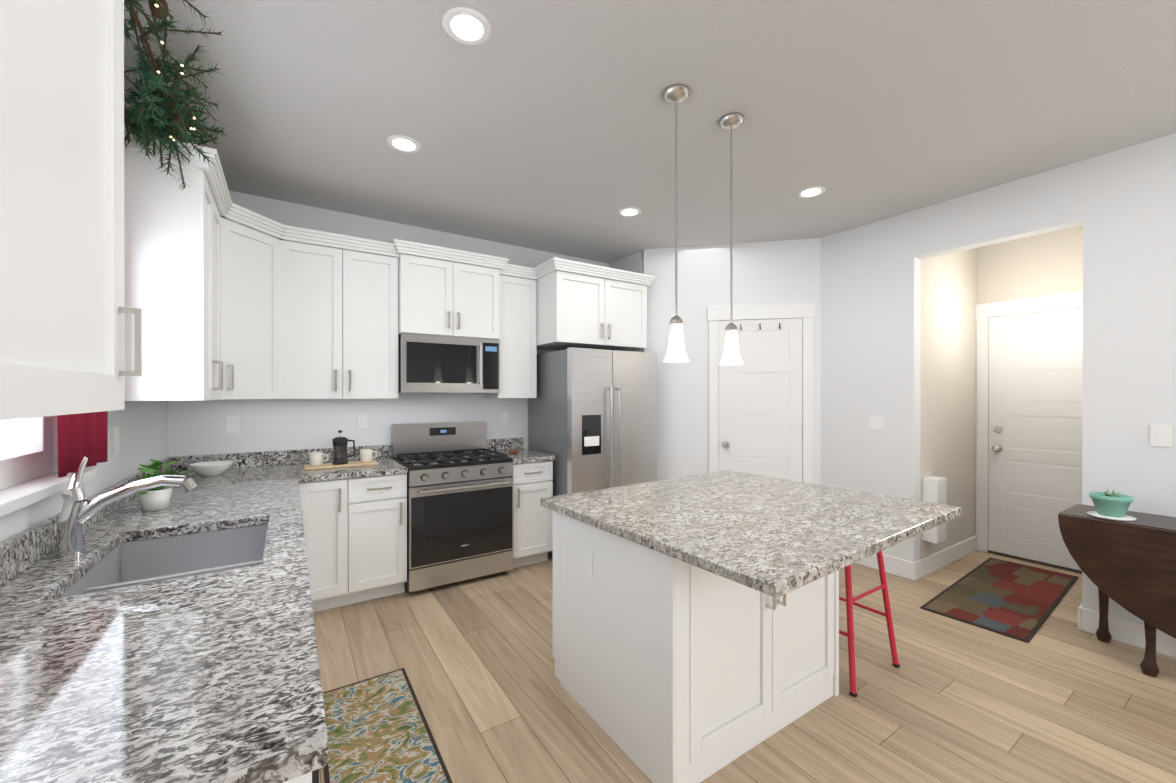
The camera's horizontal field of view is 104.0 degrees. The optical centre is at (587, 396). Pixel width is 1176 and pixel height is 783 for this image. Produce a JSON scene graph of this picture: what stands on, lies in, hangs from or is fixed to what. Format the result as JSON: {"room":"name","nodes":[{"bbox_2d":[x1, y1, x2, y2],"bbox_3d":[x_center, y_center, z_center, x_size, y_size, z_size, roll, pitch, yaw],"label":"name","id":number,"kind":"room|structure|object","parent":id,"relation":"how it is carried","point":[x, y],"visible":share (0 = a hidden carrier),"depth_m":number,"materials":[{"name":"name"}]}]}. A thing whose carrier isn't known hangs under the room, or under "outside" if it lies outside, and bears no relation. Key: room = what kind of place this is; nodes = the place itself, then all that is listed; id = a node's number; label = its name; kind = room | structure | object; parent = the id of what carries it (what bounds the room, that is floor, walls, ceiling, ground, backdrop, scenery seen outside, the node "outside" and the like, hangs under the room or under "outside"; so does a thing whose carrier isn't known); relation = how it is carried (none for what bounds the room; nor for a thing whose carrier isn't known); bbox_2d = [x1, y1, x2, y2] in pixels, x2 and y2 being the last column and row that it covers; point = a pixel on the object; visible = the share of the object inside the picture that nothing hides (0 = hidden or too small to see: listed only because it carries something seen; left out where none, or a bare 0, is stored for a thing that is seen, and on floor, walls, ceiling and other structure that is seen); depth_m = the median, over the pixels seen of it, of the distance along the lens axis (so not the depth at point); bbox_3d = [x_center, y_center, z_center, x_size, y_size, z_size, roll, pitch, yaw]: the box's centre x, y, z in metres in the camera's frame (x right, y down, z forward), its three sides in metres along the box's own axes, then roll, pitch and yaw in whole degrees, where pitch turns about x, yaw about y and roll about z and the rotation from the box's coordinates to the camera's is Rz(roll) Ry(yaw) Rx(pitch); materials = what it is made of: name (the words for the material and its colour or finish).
{"room":"kitchen","nodes":[
{"label":"kitchen","id":0,"kind":"room"},
{"bbox_2d":[0,103,166,542],"bbox_3d":[-0.649,0.000,-0.367,0.150,2.850,8.300,0,0,-33],"label":"wall","id":1,"kind":"structure","parent":0,"point":[143,431],"depth_m":2.21,"materials":[{"name":"white paint"}]},
{"bbox_2d":[0,415,95,516],"bbox_3d":[-1.769,-0.278,1.379,0.179,1.200,0.930,0,0,-33],"label":"window","id":2,"kind":"structure","parent":1,"relation":"in","point":[11,436],"depth_m":1.58,"materials":[{"name":"white"}]},
{"bbox_2d":[0,0,155,419],"bbox_3d":[-0.698,-0.636,0.191,0.371,1.340,1.990,0,0,-33],"label":"upper cabinet","id":3,"kind":"object","parent":1,"relation":"attached to","point":[142,258],"depth_m":0.88,"materials":[{"name":"white wood"}]},
{"bbox_2d":[0,457,171,584],"bbox_3d":[-1.864,0.454,1.663,0.022,0.105,3.266,0,0,-33],"label":"backsplash","id":4,"kind":"structure","parent":1,"relation":"attached to","point":[25,548],"depth_m":1.35,"materials":[{"name":"grey stone"}]},
{"bbox_2d":[108,428,109,454],"bbox_3d":[-2.101,0.201,2.006,0.007,0.120,0.075,0,0,-33],"label":"light switch","id":5,"kind":"object","parent":1,"relation":"attached to","point":[108,441],"visible":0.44,"depth_m":2.02,"materials":[{"name":"white plastic"}]},
{"bbox_2d":[113,426,119,452],"bbox_3d":[-2.177,0.201,2.123,0.007,0.120,0.075,0,0,-33],"label":"light switch","id":6,"kind":"object","parent":1,"relation":"attached to","point":[116,439],"visible":0.98,"depth_m":2.11,"materials":[{"name":"white plastic"}]},
{"bbox_2d":[156,84,235,400],"bbox_3d":[-2.031,-0.623,2.253,0.389,1.287,0.870,0,0,-33],"label":"upper cabinet","id":7,"kind":"object","parent":1,"relation":"attached to","point":[196,212],"depth_m":2.10,"materials":[{"name":"white wood"}]},
{"bbox_2d":[236,205,291,398],"bbox_3d":[-2.306,-0.558,2.926,0.663,1.156,0.663,0,0,-33],"label":"upper cabinet","id":8,"kind":"object","parent":1,"relation":"attached to","point":[263,244],"depth_m":2.97,"materials":[{"name":"white wood"}]},
{"bbox_2d":[167,191,608,457],"bbox_3d":[-1.266,-0.008,4.095,3.690,2.850,0.150,0,0,-33],"label":"wall","id":9,"kind":"structure","parent":0,"point":[195,427],"depth_m":3.56,"materials":[{"name":"white paint"}]},
{"bbox_2d":[225,416,238,432],"bbox_3d":[-2.483,0.199,3.207,0.075,0.120,0.007,0,0,-33],"label":"electrical outlet","id":10,"kind":"object","parent":9,"relation":"attached to","point":[231,424],"visible":1,"depth_m":3.20,"materials":[{"name":"white plastic"}]},
{"bbox_2d":[172,437,522,472],"bbox_3d":[-1.683,0.451,3.717,2.524,0.105,0.022,0,0,-33],"label":"backsplash","id":11,"kind":"structure","parent":9,"relation":"attached to","point":[285,457],"depth_m":3.35,"materials":[{"name":"grey stone"}]},
{"bbox_2d":[357,413,366,428],"bbox_3d":[-1.796,0.198,3.655,0.075,0.120,0.007,0,0,-33],"label":"electrical outlet","id":12,"kind":"object","parent":9,"relation":"attached to","point":[361,420],"visible":1,"depth_m":3.65,"materials":[{"name":"white plastic"}]},
{"bbox_2d":[292,226,543,398],"bbox_3d":[-1.328,-0.569,3.698,1.923,1.176,0.439,0,0,-33],"label":"upper cabinet","id":13,"kind":"object","parent":9,"relation":"attached to","point":[353,298],"depth_m":3.45,"materials":[{"name":"white wood"}]},
{"bbox_2d":[398,333,499,392],"bbox_3d":[-1.162,-0.250,3.798,0.784,0.445,0.450,0,0,-33],"label":"microwave","id":14,"kind":"object","parent":13,"relation":"attached to","point":[435,364],"visible":0.92,"depth_m":3.63,"materials":[{"name":"silver metal"}]},
{"bbox_2d":[500,411,506,423],"bbox_3d":[-0.791,0.197,4.310,0.075,0.120,0.007,0,0,-33],"label":"electrical outlet","id":15,"kind":"object","parent":9,"relation":"attached to","point":[503,416],"visible":1,"depth_m":4.31,"materials":[{"name":"white plastic"}]},
{"bbox_2d":[536,257,654,350],"bbox_3d":[-0.022,-0.798,4.369,1.093,0.681,0.739,0,0,-33],"label":"upper cabinet","id":16,"kind":"object","parent":9,"relation":"attached to","point":[579,304],"depth_m":4.06,"materials":[{"name":"white wood"}]},
{"bbox_2d":[609,251,643,351],"bbox_3d":[0.419,-0.009,4.788,0.110,2.850,0.530,0,0,-33],"label":"wall","id":17,"kind":"structure","parent":0,"point":[634,262],"depth_m":4.64,"materials":[{"name":"white paint"}]},
{"bbox_2d":[124,0,1175,263],"bbox_3d":[2.010,-1.478,1.274,6.500,0.100,8.550,0,0,-33],"label":"ceiling","id":18,"kind":"structure","parent":0,"point":[542,124],"depth_m":2.26,"materials":[{"name":"white paint"}]},
{"bbox_2d":[386,135,420,152],"bbox_3d":[-1.044,-1.427,2.608,0.184,0.006,0.184,0,0,-33],"label":"recessed light","id":19,"kind":"object","parent":18,"relation":"in","point":[402,143],"visible":1,"depth_m":2.60,"materials":[{"name":"white plastic"}]},
{"bbox_2d":[442,7,490,45],"bbox_3d":[-0.468,-1.426,1.778,0.184,0.006,0.184,0,0,-33],"label":"recessed light","id":20,"kind":"object","parent":18,"relation":"in","point":[466,26],"visible":1,"depth_m":1.77,"materials":[{"name":"white plastic"}]},
{"bbox_2d":[618,207,640,216],"bbox_3d":[0.322,-1.429,3.570,0.184,0.006,0.184,0,0,-33],"label":"recessed light","id":21,"kind":"object","parent":18,"relation":"in","point":[629,212],"visible":1,"depth_m":3.56,"materials":[{"name":"white"}]},
{"bbox_2d":[663,84,689,361],"bbox_3d":[0.416,-0.796,2.164,0.124,1.266,0.124,0,0,-33],"label":"pendant light","id":22,"kind":"object","parent":18,"relation":"hanging from","point":[675,94],"visible":1,"depth_m":2.14,"materials":[{"name":"white glass"}]},
{"bbox_2d":[719,112,743,364],"bbox_3d":[0.742,-0.796,2.377,0.124,1.266,0.124,0,0,-33],"label":"pendant light","id":23,"kind":"object","parent":18,"relation":"hanging from","point":[731,122],"visible":0.98,"depth_m":2.36,"materials":[{"name":"white glass"}]},
{"bbox_2d":[797,186,825,197],"bbox_3d":[1.564,-1.428,3.222,0.184,0.006,0.184,0,0,-33],"label":"recessed light","id":24,"kind":"object","parent":18,"relation":"in","point":[811,192],"visible":1,"depth_m":3.22,"materials":[{"name":"white plastic"}]},
{"bbox_2d":[644,238,820,484],"bbox_3d":[1.363,-0.008,4.378,1.648,2.850,0.110,0,0,12],"label":"wall","id":25,"kind":"structure","parent":0,"point":[777,272],"depth_m":4.38,"materials":[{"name":"white paint"}]},
{"bbox_2d":[719,318,802,481],"bbox_3d":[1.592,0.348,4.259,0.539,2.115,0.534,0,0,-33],"label":"pantry door","id":26,"kind":"structure","parent":25,"relation":"in","point":[760,413],"depth_m":4.26,"materials":[{"name":"white wood"}]},
{"bbox_2d":[707,303,814,483],"bbox_3d":[1.595,0.287,4.261,0.944,2.260,0.021,0,0,12],"label":"door frame","id":27,"kind":"structure","parent":25,"relation":"attached to","point":[804,311],"depth_m":4.22,"materials":[{"name":"white wood"}]},
{"bbox_2d":[313,550,1175,782],"bbox_3d":[2.010,1.472,1.279,6.500,0.100,8.550,0,0,-33],"label":"floor","id":28,"kind":"structure","parent":0,"point":[1060,697],"depth_m":2.18,"materials":[{"name":"brown wood"}]},
{"bbox_2d":[296,773,318,782],"bbox_3d":[-0.894,0.988,0.795,0.699,0.870,0.711,0,0,-33],"label":"base cabinet","id":29,"kind":"object","parent":28,"relation":"on","point":[306,779],"depth_m":0.68,"materials":[{"name":"white wood"}]},
{"bbox_2d":[312,769,318,782],"bbox_3d":[-0.881,0.938,0.779,0.704,0.770,0.624,0,0,-33],"label":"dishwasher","id":30,"kind":"object","parent":29,"relation":"in","point":[315,774],"depth_m":0.71,"materials":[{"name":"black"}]},
{"bbox_2d":[300,477,359,611],"bbox_3d":[-1.868,0.982,3.234,0.379,0.873,0.631,0,0,-33],"label":"base cabinet","id":31,"kind":"object","parent":28,"relation":"on","point":[331,508],"depth_m":3.01,"materials":[{"name":"white wood"}]},
{"bbox_2d":[0,465,327,782],"bbox_3d":[-1.574,0.526,1.852,0.714,0.039,3.266,0,0,-33],"label":"countertop","id":32,"kind":"structure","parent":31,"relation":"on","point":[214,677],"depth_m":0.87,"materials":[{"name":"grey stone"}]},
{"bbox_2d":[52,457,199,556],"bbox_3d":[-1.567,0.357,1.592,0.342,0.299,0.164,0,0,-33],"label":"faucet","id":33,"kind":"object","parent":32,"relation":"on","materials":[{"name":"silver metal"}]},
{"bbox_2d":[56,521,267,596],"bbox_3d":[-1.359,0.630,1.547,0.502,0.192,0.732,0,0,-33],"label":"sink","id":34,"kind":"object","parent":32,"relation":"in","point":[157,556],"depth_m":1.78,"materials":[{"name":"grey metal"}]},
{"bbox_2d":[137,459,187,510],"bbox_3d":[-1.927,0.393,2.061,0.223,0.224,0.234,0,0,-33],"label":"herb pot","id":35,"kind":"object","parent":32,"relation":"on","point":[156,499],"visible":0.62,"depth_m":2.03,"materials":[{"name":"white ceramic"}]},
{"bbox_2d":[189,461,232,476],"bbox_3d":[-2.389,0.464,2.917,0.216,0.078,0.216,0,0,-33],"label":"bowl","id":36,"kind":"object","parent":32,"relation":"on","point":[210,468],"visible":1,"depth_m":2.87,"materials":[{"name":"white ceramic"}]},
{"bbox_2d":[296,457,407,484],"bbox_3d":[-1.715,0.523,3.320,0.654,0.039,0.651,0,0,-33],"label":"countertop","id":37,"kind":"structure","parent":31,"relation":"on","point":[387,466],"depth_m":3.11,"materials":[{"name":"grey stone"}]},
{"bbox_2d":[304,460,378,469],"bbox_3d":[-1.772,0.495,3.307,0.460,0.016,0.180,0,0,-33],"label":"serving board","id":38,"kind":"object","parent":37,"relation":"on","point":[331,465],"visible":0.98,"depth_m":3.25,"materials":[{"name":"brown wood"}]},
{"bbox_2d":[309,452,327,465],"bbox_3d":[-1.892,0.441,3.228,0.116,0.090,0.082,0,0,-33],"label":"mug","id":39,"kind":"object","parent":38,"relation":"on","point":[315,458],"visible":1,"depth_m":3.19,"materials":[{"name":"beige ceramic"}]},
{"bbox_2d":[332,430,354,464],"bbox_3d":[-1.760,0.365,3.314,0.148,0.242,0.100,0,0,-33],"label":"press","id":40,"kind":"object","parent":38,"relation":"on","point":[340,444],"visible":1,"depth_m":3.27,"materials":[{"name":"black glass"}]},
{"bbox_2d":[360,449,376,462],"bbox_3d":[-1.624,0.441,3.403,0.116,0.090,0.082,0,0,-33],"label":"mug","id":41,"kind":"object","parent":38,"relation":"on","point":[365,455],"visible":1,"depth_m":3.36,"materials":[{"name":"beige ceramic"}]},
{"bbox_2d":[360,473,406,601],"bbox_3d":[-1.629,0.982,3.389,0.434,0.873,0.631,0,0,-33],"label":"base cabinet","id":42,"kind":"object","parent":28,"relation":"on","point":[383,500],"depth_m":3.17,"materials":[{"name":"white wood"}]},
{"bbox_2d":[323,668,452,782],"bbox_3d":[-0.826,1.414,1.830,0.390,0.012,1.070,0,0,-33],"label":"kitchen mat","id":43,"kind":"object","parent":28,"relation":"on","point":[378,730],"visible":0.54,"depth_m":1.90,"materials":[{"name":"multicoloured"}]},
{"bbox_2d":[392,421,512,592],"bbox_3d":[-1.080,0.808,3.673,0.784,1.160,0.723,0,0,-33],"label":"range","id":44,"kind":"object","parent":28,"relation":"on","point":[459,502],"visible":0.98,"depth_m":3.46,"materials":[{"name":"silver metal"}]},
{"bbox_2d":[512,461,552,567],"bbox_3d":[-0.624,0.981,4.045,0.371,0.873,0.631,0,0,-33],"label":"base cabinet","id":45,"kind":"object","parent":28,"relation":"on","point":[532,522],"depth_m":3.79,"materials":[{"name":"white wood"}]},
{"bbox_2d":[489,449,554,464],"bbox_3d":[-0.615,0.522,4.038,0.382,0.039,0.651,0,0,-33],"label":"countertop","id":46,"kind":"structure","parent":45,"relation":"on","point":[524,456],"depth_m":3.84,"materials":[{"name":"grey stone"}]},
{"bbox_2d":[529,347,656,555],"bbox_3d":[0.049,0.509,4.304,0.920,1.815,0.877,0,0,-33],"label":"fridge","id":47,"kind":"object","parent":28,"relation":"on","point":[592,419],"visible":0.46,"depth_m":3.95,"materials":[{"name":"grey metal"}]},
{"bbox_2d":[553,514,838,782],"bbox_3d":[0.514,0.984,2.239,1.077,0.874,0.906,0,0,-33],"label":"kitchen island","id":48,"kind":"object","parent":28,"relation":"on","point":[695,628],"depth_m":1.83,"materials":[{"name":"white wood"}]},
{"bbox_2d":[540,470,961,605],"bbox_3d":[0.732,0.524,2.184,1.524,0.038,1.342,0,0,-33],"label":"island countertop","id":49,"kind":"structure","parent":48,"relation":"on","point":[764,539],"depth_m":1.85,"materials":[{"name":"grey stone"}]},
{"bbox_2d":[839,551,899,696],"bbox_3d":[1.323,1.038,2.478,0.462,0.766,0.464,0,0,-33],"label":"stool","id":50,"kind":"object","parent":28,"relation":"on","point":[849,600],"visible":0.44,"depth_m":2.29,"materials":[{"name":"red paint"}]},
{"bbox_2d":[920,557,1077,642],"bbox_3d":[3.022,1.412,3.325,1.626,0.010,0.613,0,0,-33],"label":"entry rug","id":51,"kind":"object","parent":28,"relation":"on","point":[1021,602],"visible":0.93,"depth_m":3.21,"materials":[{"name":"multicoloured fabric"}]},
{"bbox_2d":[1058,504,1175,676],"bbox_3d":[3.162,1.038,2.131,0.419,0.765,1.320,0,0,-33],"label":"drop-leaf table","id":52,"kind":"object","parent":28,"relation":"on","point":[1129,566],"visible":0.94,"depth_m":2.36,"materials":[{"name":"brown wood"}]},
{"bbox_2d":[1086,489,1135,520],"bbox_3d":[2.832,0.579,2.488,0.180,0.150,0.180,0,0,-33],"label":"plant pot","id":53,"kind":"object","parent":52,"relation":"on","point":[1113,505],"visible":1,"depth_m":2.45,"materials":[{"name":"teal ceramic"}]},
{"bbox_2d":[920,248,976,559],"bbox_3d":[3.076,-0.007,3.971,1.170,2.850,0.100,0,0,-33],"label":"wall","id":54,"kind":"structure","parent":0,"point":[948,358],"depth_m":3.93,"materials":[{"name":"beige paint"}]},
{"bbox_2d":[922,476,946,542],"bbox_3d":[2.743,0.893,3.633,0.180,0.490,0.102,0,0,-33],"label":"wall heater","id":55,"kind":"object","parent":54,"relation":"attached to","point":[934,489],"visible":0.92,"depth_m":3.59,"materials":[{"name":"white plastic"}]},
{"bbox_2d":[821,133,1175,623],"bbox_3d":[3.890,-0.003,1.542,0.120,2.850,6.540,0,0,-33],"label":"wall","id":56,"kind":"structure","parent":0,"point":[1129,296],"depth_m":2.88,"materials":[{"name":"white paint"}]},
{"bbox_2d":[868,415,883,429],"bbox_3d":[2.362,0.218,3.769,0.007,0.120,0.120,0,0,-33],"label":"light switch","id":57,"kind":"object","parent":56,"relation":"attached to","point":[875,422],"visible":1,"depth_m":3.77,"materials":[{"name":"white plastic"}]},
{"bbox_2d":[855,535,1175,657],"bbox_3d":[3.452,1.353,2.219,2.416,0.135,8.150,0,0,-33],"label":"baseboard","id":58,"kind":"structure","parent":56,"relation":"attached to","point":[1126,631],"depth_m":3.53,"materials":[{"name":"white"}]},
{"bbox_2d":[1150,425,1171,446],"bbox_3d":[3.164,0.220,2.537,0.007,0.120,0.075,0,0,-33],"label":"light switch","id":59,"kind":"object","parent":56,"relation":"attached to","point":[1160,435],"visible":1,"depth_m":2.54,"materials":[{"name":"white plastic"}]},
{"bbox_2d":[977,225,1082,569],"bbox_3d":[3.881,-0.007,3.899,0.100,2.850,1.100,0,0,-33],"label":"wall","id":60,"kind":"structure","parent":0,"point":[1047,263],"depth_m":3.94,"materials":[{"name":"beige paint"}]},
{"bbox_2d":[976,291,1082,573],"bbox_3d":[3.864,0.288,3.807,0.029,2.260,1.054,0,0,-33],"label":"door frame","id":61,"kind":"structure","parent":60,"relation":"attached to","point":[985,312],"depth_m":4.18,"materials":[{"name":"white wood"}]},
{"bbox_2d":[988,307,1082,570],"bbox_3d":[3.843,0.344,3.794,0.076,2.107,0.854,0,0,-33],"label":"entry door","id":62,"kind":"structure","parent":60,"relation":"in","point":[1035,415],"depth_m":3.91,"materials":[{"name":"white wood"}]},
{"bbox_3d":[-1.680,-0.928,1.442,0.016,0.015,1.140,0,0,-33],"label":"curtain rod","id":63,"kind":"object","parent":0,"visible":0},
{"bbox_2d":[57,411,107,476],"bbox_3d":[-1.863,-0.336,1.694,0.039,1.205,0.460,0,0,-33],"label":"curtain","id":64,"kind":"object","parent":63,"relation":"hanging from","point":[79,435],"visible":0.21,"depth_m":1.65,"materials":[{"name":"red fabric"}]}
]}

